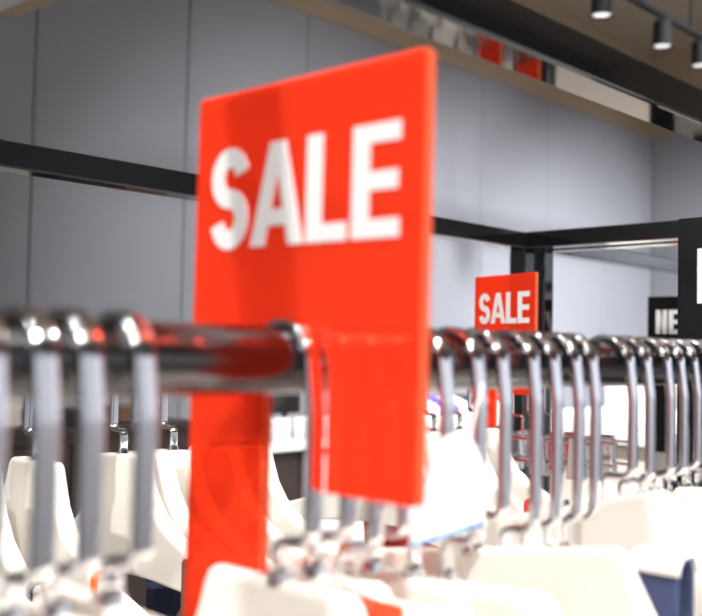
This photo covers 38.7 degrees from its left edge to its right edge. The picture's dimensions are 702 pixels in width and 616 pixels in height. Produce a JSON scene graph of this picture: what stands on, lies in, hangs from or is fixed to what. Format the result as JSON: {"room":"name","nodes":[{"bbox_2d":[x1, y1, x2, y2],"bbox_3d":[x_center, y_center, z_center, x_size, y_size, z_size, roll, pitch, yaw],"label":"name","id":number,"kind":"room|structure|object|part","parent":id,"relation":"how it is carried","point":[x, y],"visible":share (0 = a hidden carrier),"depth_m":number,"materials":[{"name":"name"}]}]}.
{"room":"clothing store","nodes":[
{"label":"clothing store","id":0,"kind":"room"},
{"bbox_2d":[0,0,652,431],"bbox_3d":[-1.586,-0.526,4.794,0.080,4.300,12.720,-1,-3,43],"label":"wall","id":1,"kind":"structure","parent":0,"point":[123,80],"depth_m":5.63,"materials":[{"name":"grey paint"}]},
{"bbox_2d":[0,0,55,17],"bbox_3d":[-1.303,-1.561,3.596,1.990,0.325,1.280,-1,-3,43],"label":"trim","id":2,"kind":"structure","parent":1,"relation":"attached to","point":[12,8],"depth_m":4.55,"materials":[{"name":"beige paint"}]},
{"bbox_3d":[-1.316,-1.406,3.585,1.800,0.015,1.060,-1,-3,43],"label":"soffit panel","id":3,"kind":"part","parent":2,"relation":"part of","materials":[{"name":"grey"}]},
{"bbox_2d":[539,0,701,55],"bbox_3d":[1.608,-2.764,1.903,8.600,0.050,12.720,-1,-3,43],"label":"ceiling","id":4,"kind":"structure","parent":0,"point":[631,24],"depth_m":8.46,"materials":[{"name":"brown"}]},
{"bbox_2d":[626,0,701,39],"bbox_3d":[2.017,-2.033,5.663,0.036,1.072,4.800,-1,-3,43],"label":"track","id":5,"kind":"object","parent":4,"relation":"hanging from","point":[648,7],"visible":1,"depth_m":5.31,"materials":[{"name":"black metal"}]},
{"bbox_2d":[590,0,613,19],"bbox_3d":[1.201,-1.475,4.789,0.112,0.156,0.112,-1,-3,43],"label":"track spotlight","id":6,"kind":"object","parent":5,"relation":"attached to","point":[600,9],"visible":1,"depth_m":4.75,"materials":[{"name":"black metal"}]},
{"bbox_2d":[651,18,672,49],"bbox_3d":[1.634,-1.446,5.246,0.112,0.156,0.112,-1,-3,43],"label":"track spotlight","id":7,"kind":"object","parent":5,"relation":"attached to","point":[662,28],"visible":1,"depth_m":5.21,"materials":[{"name":"black metal"}]},
{"bbox_3d":[1.880,-2.055,5.519,0.016,1.045,0.016,-1,-3,43],"label":"drop rod","id":8,"kind":"part","parent":5,"relation":"part of","materials":[{"name":"black metal"}]},
{"bbox_2d":[690,39,701,68],"bbox_3d":[1.950,-1.426,5.579,0.112,0.156,0.112,-1,-3,43],"label":"track spotlight","id":9,"kind":"object","parent":5,"relation":"attached to","point":[696,51],"visible":1,"depth_m":5.55,"materials":[{"name":"black metal"}]},
{"bbox_2d":[652,48,701,296],"bbox_3d":[5.965,-0.304,6.447,8.600,4.300,0.080,-1,-3,43],"label":"wall","id":10,"kind":"structure","parent":0,"point":[677,158],"depth_m":9.27,"materials":[{"name":"grey paint"}]},
{"bbox_3d":[1.521,1.581,1.716,8.600,0.050,12.720,-1,-3,43],"label":"floor","id":11,"kind":"structure","parent":0,"visible":0},
{"bbox_2d":[7,417,189,611],"bbox_3d":[-1.352,1.006,3.655,0.420,1.150,1.670,-1,-3,43],"label":"display cabinet","id":12,"kind":"object","parent":11,"relation":"on","point":[19,444],"visible":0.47,"depth_m":3.79,"materials":[{"name":"brown wood"}]},
{"bbox_2d":[8,400,22,426],"bbox_3d":[-1.342,0.370,3.665,0.200,0.119,0.200,-1,-3,43],"label":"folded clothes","id":13,"kind":"object","parent":12,"relation":"on","point":[15,407],"visible":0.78,"depth_m":3.65,"materials":[{"name":"beige fabric"}]},
{"bbox_3d":[-1.185,0.989,3.540,0.020,0.980,0.390,-1,-3,43],"label":"door","id":14,"kind":"part","parent":12,"relation":"part of","materials":[{"name":"wood"}]},
{"bbox_2d":[20,407,78,423],"bbox_3d":[-1.129,0.419,3.888,0.200,0.049,0.240,-1,-3,43],"label":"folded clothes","id":15,"kind":"object","parent":12,"relation":"on","point":[67,415],"visible":0.3,"depth_m":3.81,"materials":[{"name":"grey fabric"}]},
{"bbox_3d":[-0.910,1.007,3.830,0.020,0.980,0.390,-1,-3,43],"label":"door","id":16,"kind":"part","parent":12,"relation":"part of","materials":[{"name":"wood"}]},
{"bbox_2d":[105,403,159,421],"bbox_3d":[-0.923,0.428,4.106,0.200,0.059,0.200,-1,-3,43],"label":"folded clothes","id":17,"kind":"object","parent":12,"relation":"on","point":[124,410],"visible":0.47,"depth_m":4.00,"materials":[{"name":"brown fabric"}]},
{"bbox_2d":[271,432,364,544],"bbox_3d":[0.039,1.135,4.888,0.400,1.055,1.560,-1,-3,43],"label":"countertop","id":18,"kind":"structure","parent":11,"relation":"on","point":[289,456],"depth_m":4.36,"materials":[{"name":"white laminate"}]},
{"bbox_2d":[271,419,280,441],"bbox_3d":[-0.336,0.525,4.287,0.068,0.097,0.068,-1,-3,43],"label":"clear jar","id":19,"kind":"object","parent":18,"relation":"on","point":[275,429],"visible":0.55,"depth_m":4.26,"materials":[{"name":"white plastic"}]},
{"bbox_3d":[-0.335,0.484,4.289,0.068,0.016,0.068,-1,-3,43],"label":"lid","id":20,"kind":"part","parent":19,"relation":"part of","materials":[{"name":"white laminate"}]},
{"bbox_2d":[276,418,290,440],"bbox_3d":[-0.295,0.528,4.359,0.068,0.097,0.068,-1,-3,43],"label":"clear jar","id":21,"kind":"object","parent":18,"relation":"on","point":[285,428],"visible":0.67,"depth_m":4.33,"materials":[{"name":"white plastic"}]},
{"bbox_3d":[-0.294,0.488,4.361,0.068,0.016,0.068,-1,-3,43],"label":"lid","id":22,"kind":"part","parent":21,"relation":"part of","materials":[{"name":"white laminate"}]},
{"bbox_2d":[272,393,299,435],"bbox_3d":[-0.312,0.468,4.636,0.174,0.240,0.119,2,-3,-16],"label":"monitor","id":23,"kind":"object","parent":18,"relation":"on","point":[283,404],"visible":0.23,"depth_m":4.63,"materials":[{"name":"black"}]},
{"bbox_2d":[271,432,325,452],"bbox_3d":[0.049,0.628,4.910,0.400,0.040,1.560,-1,-3,43],"label":"countertop","id":24,"kind":"structure","parent":18,"relation":"on","point":[292,445],"depth_m":4.29,"materials":[{"name":"white laminate"}]},
{"bbox_2d":[292,417,305,439],"bbox_3d":[-0.226,0.532,4.403,0.068,0.097,0.068,-1,-3,43],"label":"clear jar","id":25,"kind":"object","parent":18,"relation":"on","point":[298,426],"visible":0.78,"depth_m":4.37,"materials":[{"name":"white plastic"}]},
{"bbox_3d":[-0.225,0.491,4.405,0.068,0.016,0.068,-1,-3,43],"label":"lid","id":26,"kind":"part","parent":25,"relation":"part of","materials":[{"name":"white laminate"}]},
{"bbox_3d":[-0.209,1.127,4.364,0.020,1.015,0.020,-1,-3,43],"label":"leg","id":27,"kind":"part","parent":18,"relation":"part of","materials":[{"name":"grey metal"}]},
{"bbox_2d":[325,416,326,438],"bbox_3d":[-0.116,0.539,4.519,0.068,0.097,0.068,-1,-3,43],"label":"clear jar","id":28,"kind":"object","parent":18,"relation":"on","point":[325,416],"visible":0.12,"depth_m":4.49,"materials":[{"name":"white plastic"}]},
{"bbox_3d":[0.113,1.037,4.975,0.350,0.770,1.300,-1,-3,43],"label":"panel","id":29,"kind":"part","parent":18,"relation":"part of","materials":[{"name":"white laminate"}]},
{"bbox_2d":[0,0,701,477],"bbox_3d":[-0.352,0.639,0.531,0.689,1.656,2.549,-1,-3,43],"label":"clothing rack","id":30,"kind":"object","parent":11,"relation":"on","point":[193,359],"visible":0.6,"depth_m":0.58,"materials":[{"name":"metal"}]},
{"bbox_2d":[0,320,7,584],"bbox_3d":[-0.126,0.124,0.309,0.418,0.253,0.012,-1,-3,43],"label":"hanger","id":31,"kind":"object","parent":30,"relation":"hanging from","point":[3,348],"visible":1,"depth_m":0.30,"materials":[{"name":"silver plastic"}]},
{"bbox_2d":[3,504,43,604],"bbox_3d":[-0.323,0.148,0.856,0.018,0.261,0.416,4,-3,-45],"label":"hanger","id":32,"kind":"object","parent":30,"relation":"hanging from","point":[13,559],"visible":0.28,"depth_m":0.80,"materials":[{"name":"beige plastic"}]},
{"bbox_2d":[26,584,41,601],"bbox_3d":[-0.327,0.434,0.842,0.357,0.442,0.028,-1,-3,43],"label":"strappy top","id":33,"kind":"object","parent":32,"relation":"hanging from","point":[29,590],"visible":0.24,"depth_m":0.76,"materials":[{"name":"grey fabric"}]},
{"bbox_2d":[0,305,60,615],"bbox_3d":[-0.110,0.122,0.319,0.419,0.246,0.012,-1,-3,43],"label":"hanger","id":34,"kind":"object","parent":30,"relation":"hanging from","point":[44,354],"visible":0.92,"depth_m":0.31,"materials":[{"name":"silver metal"}]},
{"bbox_2d":[25,307,104,615],"bbox_3d":[-0.093,0.126,0.324,0.418,0.253,0.012,-1,-3,43],"label":"hanger","id":35,"kind":"object","parent":30,"relation":"hanging from","point":[89,348],"visible":0.83,"depth_m":0.32,"materials":[{"name":"silver metal"}]},
{"bbox_2d":[6,400,145,612],"bbox_3d":[-0.282,0.149,0.896,0.417,0.258,0.018,-1,-3,44],"label":"hanger","id":36,"kind":"object","parent":30,"relation":"hanging from","point":[19,468],"visible":0.19,"depth_m":0.89,"materials":[{"name":"beige plastic"}]},
{"bbox_2d":[90,571,98,592],"bbox_3d":[-0.288,0.436,0.883,0.357,0.442,0.028,-1,-3,43],"label":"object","id":37,"kind":"object","parent":36,"relation":"hanging from","point":[94,578],"visible":0.18,"depth_m":0.81,"materials":[{"name":"orange plastic"}]},
{"bbox_2d":[39,310,157,615],"bbox_3d":[-0.087,0.125,0.347,0.419,0.249,0.012,-1,-3,43],"label":"hanger","id":38,"kind":"object","parent":30,"relation":"hanging from","point":[110,600],"visible":0.84,"depth_m":0.34,"materials":[{"name":"silver metal"}]},
{"bbox_2d":[74,398,185,591],"bbox_3d":[-0.214,0.159,0.956,0.416,0.269,0.018,-1,-3,43],"label":"hanger","id":39,"kind":"object","parent":30,"relation":"hanging from","point":[165,567],"visible":0.3,"depth_m":0.94,"materials":[{"name":"beige plastic"}]},
{"bbox_2d":[146,579,180,615],"bbox_3d":[-0.120,0.447,1.060,0.357,0.442,0.028,-1,-3,43],"label":"shirt","id":40,"kind":"object","parent":39,"relation":"hanging from","point":[161,600],"visible":0.02,"depth_m":1.15,"materials":[{"name":"blue fabric"}]},
{"bbox_2d":[176,559,185,615],"bbox_3d":[-0.225,0.440,0.949,0.357,0.442,0.028,-1,-3,43],"label":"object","id":41,"kind":"object","parent":39,"relation":"hanging from","point":[181,611],"visible":0.11,"depth_m":0.87,"materials":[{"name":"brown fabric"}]},
{"bbox_2d":[129,397,186,537],"bbox_3d":[-0.196,0.160,0.974,0.416,0.269,0.018,-1,-3,44],"label":"hanger","id":42,"kind":"object","parent":30,"relation":"hanging from","point":[169,491],"visible":0.05,"depth_m":0.94,"materials":[{"name":"beige plastic"}]},
{"bbox_2d":[158,396,271,561],"bbox_3d":[-0.173,0.161,0.999,0.018,0.268,0.416,4,-3,-45],"label":"hanger","id":43,"kind":"object","parent":30,"relation":"hanging from","point":[180,457],"visible":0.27,"depth_m":0.99,"materials":[{"name":"beige plastic"}]},
{"bbox_2d":[188,448,306,565],"bbox_3d":[-0.141,0.159,1.042,0.417,0.259,0.018,-1,-3,42],"label":"hanger","id":44,"kind":"object","parent":30,"relation":"hanging from","point":[274,533],"visible":0.02,"depth_m":0.97,"materials":[{"name":"beige plastic"}]},
{"bbox_2d":[196,318,365,615],"bbox_3d":[-0.029,0.127,0.402,0.421,0.246,0.012,-1,-3,43],"label":"hanger","id":45,"kind":"object","parent":30,"relation":"hanging from","point":[228,590],"visible":0.81,"depth_m":0.39,"materials":[{"name":"silver metal"}]},
{"bbox_2d":[269,450,338,555],"bbox_3d":[-0.109,0.165,1.068,0.416,0.267,0.018,-1,-3,45],"label":"hanger","id":46,"kind":"object","parent":30,"relation":"hanging from","point":[283,515],"visible":0.03,"depth_m":1.02,"materials":[{"name":"beige plastic"}]},
{"bbox_2d":[184,48,435,615],"bbox_3d":[-0.023,0.049,0.411,0.135,0.290,0.006,0,-3,43],"label":"sale sign","id":47,"kind":"object","parent":30,"relation":"hanging from","point":[315,191],"visible":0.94,"depth_m":0.40,"materials":[{"name":"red plastic"}]},
{"bbox_2d":[267,495,392,602],"bbox_3d":[-0.012,0.132,0.413,0.419,0.253,0.012,-1,-3,43],"label":"hanger","id":48,"kind":"object","parent":30,"relation":"hanging from","point":[314,572],"visible":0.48,"depth_m":0.41,"materials":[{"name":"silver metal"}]},
{"bbox_2d":[309,550,403,615],"bbox_3d":[0.001,0.138,0.394,0.002,0.077,0.053,4,-3,-44],"label":"ticket","id":49,"kind":"object","parent":48,"relation":"hanging from","point":[371,606],"visible":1,"depth_m":0.39,"materials":[{"name":"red paper"}]},
{"bbox_3d":[-0.099,0.017,0.330,0.027,0.027,2.535,-1,-3,43],"label":"hanging rail","id":50,"kind":"part","parent":30,"relation":"part of","materials":[{"name":"silver metal"}]},
{"bbox_2d":[290,473,466,546],"bbox_3d":[0.048,0.172,1.247,0.417,0.260,0.018,-1,-3,42],"label":"hanger","id":51,"kind":"object","parent":30,"relation":"hanging from","point":[330,501],"visible":0.02,"depth_m":1.29,"materials":[{"name":"beige plastic"}]},
{"bbox_2d":[292,505,470,615],"bbox_3d":[0.010,0.132,0.442,0.425,0.250,0.012,-1,-3,43],"label":"hanger","id":52,"kind":"object","parent":30,"relation":"hanging from","point":[440,599],"visible":0.27,"depth_m":0.43,"materials":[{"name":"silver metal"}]},
{"bbox_2d":[335,500,432,615],"bbox_3d":[-0.009,0.138,0.433,0.424,0.265,0.012,-1,-3,43],"label":"hanger","id":53,"kind":"object","parent":30,"relation":"hanging from","point":[375,510],"visible":0.23,"depth_m":0.42,"materials":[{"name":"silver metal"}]},
{"bbox_2d":[426,434,437,472],"bbox_3d":[0.077,0.173,1.276,0.417,0.259,0.018,-1,-3,44],"label":"hanger","id":54,"kind":"object","parent":30,"relation":"hanging from","point":[432,441],"visible":0.02,"depth_m":1.25,"materials":[{"name":"beige plastic"}]},
{"bbox_2d":[325,326,546,615],"bbox_3d":[0.029,0.136,0.462,0.437,0.257,0.012,-1,-3,43],"label":"hanger","id":55,"kind":"object","parent":30,"relation":"hanging from","point":[481,602],"visible":0.41,"depth_m":0.45,"materials":[{"name":"silver metal"}]},
{"bbox_2d":[427,412,495,511],"bbox_3d":[0.102,0.181,1.313,0.018,0.270,0.416,4,-3,-45],"label":"hanger","id":56,"kind":"object","parent":30,"relation":"hanging from","point":[434,431],"visible":0.14,"depth_m":1.30,"materials":[{"name":"beige plastic"}]},
{"bbox_2d":[437,411,523,515],"bbox_3d":[0.141,0.182,1.352,0.416,0.267,0.018,-1,-3,44],"label":"hanger","id":57,"kind":"object","parent":30,"relation":"hanging from","point":[517,506],"visible":0.14,"depth_m":1.29,"materials":[{"name":"beige plastic"}]},
{"bbox_2d":[364,499,527,546],"bbox_3d":[0.141,0.464,1.335,0.357,0.442,0.028,-1,-3,43],"label":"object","id":58,"kind":"object","parent":57,"relation":"hanging from","point":[399,542],"visible":0.06,"depth_m":1.41,"materials":[{"name":"red fabric"}]},
{"bbox_2d":[426,327,561,615],"bbox_3d":[0.051,0.146,0.476,0.430,0.273,0.012,-1,-3,43],"label":"hanger","id":59,"kind":"object","parent":30,"relation":"hanging from","point":[447,572],"visible":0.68,"depth_m":0.47,"materials":[{"name":"silver metal"}]},
{"bbox_2d":[410,382,493,546],"bbox_3d":[0.048,0.066,0.435,0.018,0.065,0.075,-1,-3,34],"label":"price tag","id":60,"kind":"object","parent":59,"relation":"hanging from","point":[459,486],"visible":0.86,"depth_m":0.43,"materials":[{"name":"white paper"}]},
{"bbox_3d":[0.043,0.074,0.427,0.011,0.044,0.057,-1,-3,43],"label":"tag panel","id":61,"kind":"part","parent":60,"relation":"part of","materials":[{"name":"white paper"}]},
{"bbox_3d":[0.057,0.047,0.457,0.001,0.025,0.032,0,-3,19],"label":"cord","id":62,"kind":"part","parent":60,"relation":"part of","materials":[{"name":"white fabric"}]},
{"bbox_2d":[353,328,655,615],"bbox_3d":[0.074,0.150,0.482,0.441,0.280,0.012,-1,-3,43],"label":"hanger","id":63,"kind":"object","parent":30,"relation":"hanging from","point":[582,581],"visible":0.65,"depth_m":0.47,"materials":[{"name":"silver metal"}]},
{"bbox_2d":[474,272,537,427],"bbox_3d":[0.218,0.097,1.426,0.006,0.290,0.135,3,-3,-31],"label":"sale sign","id":64,"kind":"object","parent":30,"relation":"hanging from","point":[510,301],"visible":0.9,"depth_m":1.43,"materials":[{"name":"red plastic"}]},
{"bbox_2d":[464,389,549,509],"bbox_3d":[0.182,0.183,1.375,0.416,0.266,0.018,-1,-3,45],"label":"hanger","id":65,"kind":"object","parent":30,"relation":"hanging from","point":[520,481],"visible":0.11,"depth_m":1.33,"materials":[{"name":"beige plastic"}]},
{"bbox_2d":[494,330,542,546],"bbox_3d":[0.084,0.148,0.510,0.424,0.273,0.012,-1,-3,43],"label":"hanger","id":66,"kind":"object","parent":30,"relation":"hanging from","point":[529,348],"visible":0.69,"depth_m":0.51,"materials":[{"name":"silver metal"}]},
{"bbox_3d":[0.275,0.708,1.666,0.031,1.616,0.030,-1,-3,43],"label":"post","id":67,"kind":"part","parent":30,"relation":"part of","materials":[{"name":"black metal"}]},
{"bbox_2d":[484,332,585,546],"bbox_3d":[0.111,0.148,0.542,0.425,0.270,0.012,-1,-3,43],"label":"hanger","id":68,"kind":"object","parent":30,"relation":"hanging from","point":[575,360],"visible":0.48,"depth_m":0.54,"materials":[{"name":"silver metal"}]},
{"bbox_2d":[520,331,563,546],"bbox_3d":[0.103,0.153,0.520,0.423,0.283,0.012,-1,-3,43],"label":"hanger","id":69,"kind":"object","parent":30,"relation":"hanging from","point":[552,354],"visible":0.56,"depth_m":0.52,"materials":[{"name":"silver metal"}]},
{"bbox_2d":[511,388,602,479],"bbox_3d":[0.250,0.148,1.458,0.260,0.185,0.016,-1,-3,43],"label":"hanger","id":70,"kind":"object","parent":30,"relation":"hanging from","point":[545,464],"visible":0.3,"depth_m":1.42,"materials":[{"name":"silver metal"}]},
{"bbox_2d":[497,388,626,474],"bbox_3d":[0.309,0.151,1.519,0.260,0.185,0.016,-1,-3,43],"label":"hanger","id":71,"kind":"object","parent":30,"relation":"hanging from","point":[608,451],"visible":0.22,"depth_m":1.45,"materials":[{"name":"silver metal"}]},
{"bbox_2d":[495,333,629,557],"bbox_3d":[0.127,0.152,0.551,0.424,0.277,0.012,-1,-3,43],"label":"hanger","id":72,"kind":"object","parent":30,"relation":"hanging from","point":[595,442],"visible":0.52,"depth_m":0.55,"materials":[{"name":"silver metal"}]},
{"bbox_2d":[630,544,699,615],"bbox_3d":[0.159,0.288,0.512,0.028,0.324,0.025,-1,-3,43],"label":"shirt","id":73,"kind":"object","parent":72,"relation":"hanging from","point":[666,575],"visible":0.91,"depth_m":0.51,"materials":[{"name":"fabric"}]},
{"bbox_2d":[512,395,617,476],"bbox_3d":[0.278,0.149,1.487,0.260,0.185,0.016,-1,-3,43],"label":"hanger","id":74,"kind":"object","parent":30,"relation":"hanging from","point":[517,445],"visible":0.2,"depth_m":1.50,"materials":[{"name":"silver metal"}]},
{"bbox_2d":[483,335,701,615],"bbox_3d":[0.152,0.164,0.585,0.424,0.296,0.012,-1,-3,43],"label":"hanger","id":75,"kind":"object","parent":30,"relation":"hanging from","point":[627,522],"visible":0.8,"depth_m":0.58,"materials":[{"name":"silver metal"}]},
{"bbox_2d":[569,336,701,543],"bbox_3d":[0.169,0.144,0.600,0.424,0.255,0.012,-1,-3,43],"label":"hanger","id":76,"kind":"object","parent":30,"relation":"hanging from","point":[694,519],"visible":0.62,"depth_m":0.59,"materials":[{"name":"silver metal"}]},
{"bbox_2d":[585,337,688,498],"bbox_3d":[0.192,0.143,0.641,0.425,0.249,0.012,-1,-3,43],"label":"hanger","id":77,"kind":"object","parent":30,"relation":"hanging from","point":[679,356],"visible":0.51,"depth_m":0.63,"materials":[{"name":"silver metal"}]},
{"bbox_2d":[585,337,701,516],"bbox_3d":[0.191,0.147,0.616,0.424,0.260,0.012,-1,-3,43],"label":"hanger","id":78,"kind":"object","parent":30,"relation":"hanging from","point":[667,365],"visible":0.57,"depth_m":0.61,"materials":[{"name":"silver metal"}]},
{"bbox_2d":[610,338,701,499],"bbox_3d":[0.216,0.146,0.646,0.424,0.252,0.012,-1,-3,43],"label":"hanger","id":79,"kind":"object","parent":30,"relation":"hanging from","point":[671,485],"visible":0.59,"depth_m":0.64,"materials":[{"name":"silver metal"}]},
{"bbox_2d":[629,339,701,486],"bbox_3d":[0.224,0.142,0.668,0.425,0.242,0.012,-1,-3,43],"label":"hanger","id":80,"kind":"object","parent":30,"relation":"hanging from","point":[687,477],"visible":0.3,"depth_m":0.67,"materials":[{"name":"silver metal"}]},
{"bbox_2d":[649,339,701,487],"bbox_3d":[0.241,0.146,0.679,0.425,0.249,0.012,-1,-3,43],"label":"hanger","id":81,"kind":"object","parent":30,"relation":"hanging from","point":[697,482],"visible":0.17,"depth_m":0.68,"materials":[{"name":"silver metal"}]},
{"bbox_2d":[677,217,701,483],"bbox_3d":[0.315,0.071,0.767,0.135,0.290,0.006,-1,-3,43],"label":"sign","id":82,"kind":"object","parent":30,"relation":"attached to","point":[689,229],"visible":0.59,"depth_m":0.81,"materials":[{"name":"black plastic"}]},
{"bbox_2d":[427,407,676,546],"bbox_3d":[1.387,1.060,4.276,1.000,1.205,2.400,-1,-3,43],"label":"display table","id":83,"kind":"object","parent":11,"relation":"on","point":[613,423],"visible":0.02,"depth_m":3.34,"materials":[{"name":"white laminate"}]},
{"bbox_2d":[605,385,644,412],"bbox_3d":[1.220,0.399,4.406,0.146,0.120,0.146,-1,-3,43],"label":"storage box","id":84,"kind":"object","parent":83,"relation":"on","point":[616,396],"visible":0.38,"depth_m":4.36,"materials":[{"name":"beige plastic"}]},
{"bbox_3d":[1.222,0.349,4.408,0.146,0.020,0.146,-1,-3,43],"label":"lid","id":85,"kind":"part","parent":84,"relation":"part of","materials":[{"name":"white plastic"}]},
{"bbox_2d":[675,385,676,410],"bbox_3d":[1.503,0.408,4.703,0.146,0.140,0.146,-1,-3,43],"label":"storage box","id":86,"kind":"object","parent":83,"relation":"on","point":[675,385],"visible":0.02,"depth_m":4.61,"materials":[{"name":"beige cardboard"}]},
{"bbox_2d":[534,241,677,493],"bbox_3d":[1.171,0.738,2.136,0.689,1.656,1.833,-1,-3,43],"label":"clothing rack","id":87,"kind":"object","parent":11,"relation":"on","point":[605,254],"visible":0.24,"depth_m":1.73,"materials":[{"name":"metal"}]},
{"bbox_3d":[0.316,0.711,1.709,0.031,1.616,0.030,-1,-3,43],"label":"post","id":88,"kind":"part","parent":87,"relation":"part of","materials":[{"name":"silver metal"}]},
{"bbox_2d":[648,296,677,452],"bbox_3d":[0.608,0.123,1.837,0.135,0.290,0.006,-1,-3,43],"label":"sign","id":89,"kind":"object","parent":87,"relation":"attached to","point":[662,311],"visible":0.37,"depth_m":1.86,"materials":[{"name":"black plastic"}]},
{"bbox_3d":[0.545,0.993,4.596,0.440,1.332,1.020,-1,-3,43],"label":"rail","id":90,"kind":"object","parent":11,"relation":"on","visible":0},
{"bbox_2d":[427,401,438,415],"bbox_3d":[0.255,0.863,4.292,0.460,1.115,0.103,-1,-3,43],"label":"dress","id":91,"kind":"object","parent":90,"relation":"hanging from","point":[432,408],"visible":0.02,"depth_m":4.21,"materials":[{"name":"white fabric"}]},
{"bbox_2d":[428,390,459,414],"bbox_3d":[0.337,0.868,4.379,0.460,1.115,0.103,-1,-3,43],"label":"dress","id":92,"kind":"object","parent":90,"relation":"hanging from","point":[433,399],"visible":0.09,"depth_m":4.35,"materials":[{"name":"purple fabric"}]},
{"bbox_2d":[436,395,472,413],"bbox_3d":[0.420,0.874,4.466,0.460,1.115,0.103,-1,-3,43],"label":"dress","id":93,"kind":"object","parent":90,"relation":"hanging from","point":[462,404],"visible":0.02,"depth_m":4.40,"materials":[{"name":"beige fabric"}]},
{"bbox_2d":[454,390,472,403],"bbox_3d":[0.502,0.879,4.553,0.460,1.115,0.103,-1,-3,43],"label":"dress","id":94,"kind":"object","parent":90,"relation":"hanging from","point":[462,397],"visible":0.07,"depth_m":4.55,"materials":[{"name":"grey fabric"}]}
]}

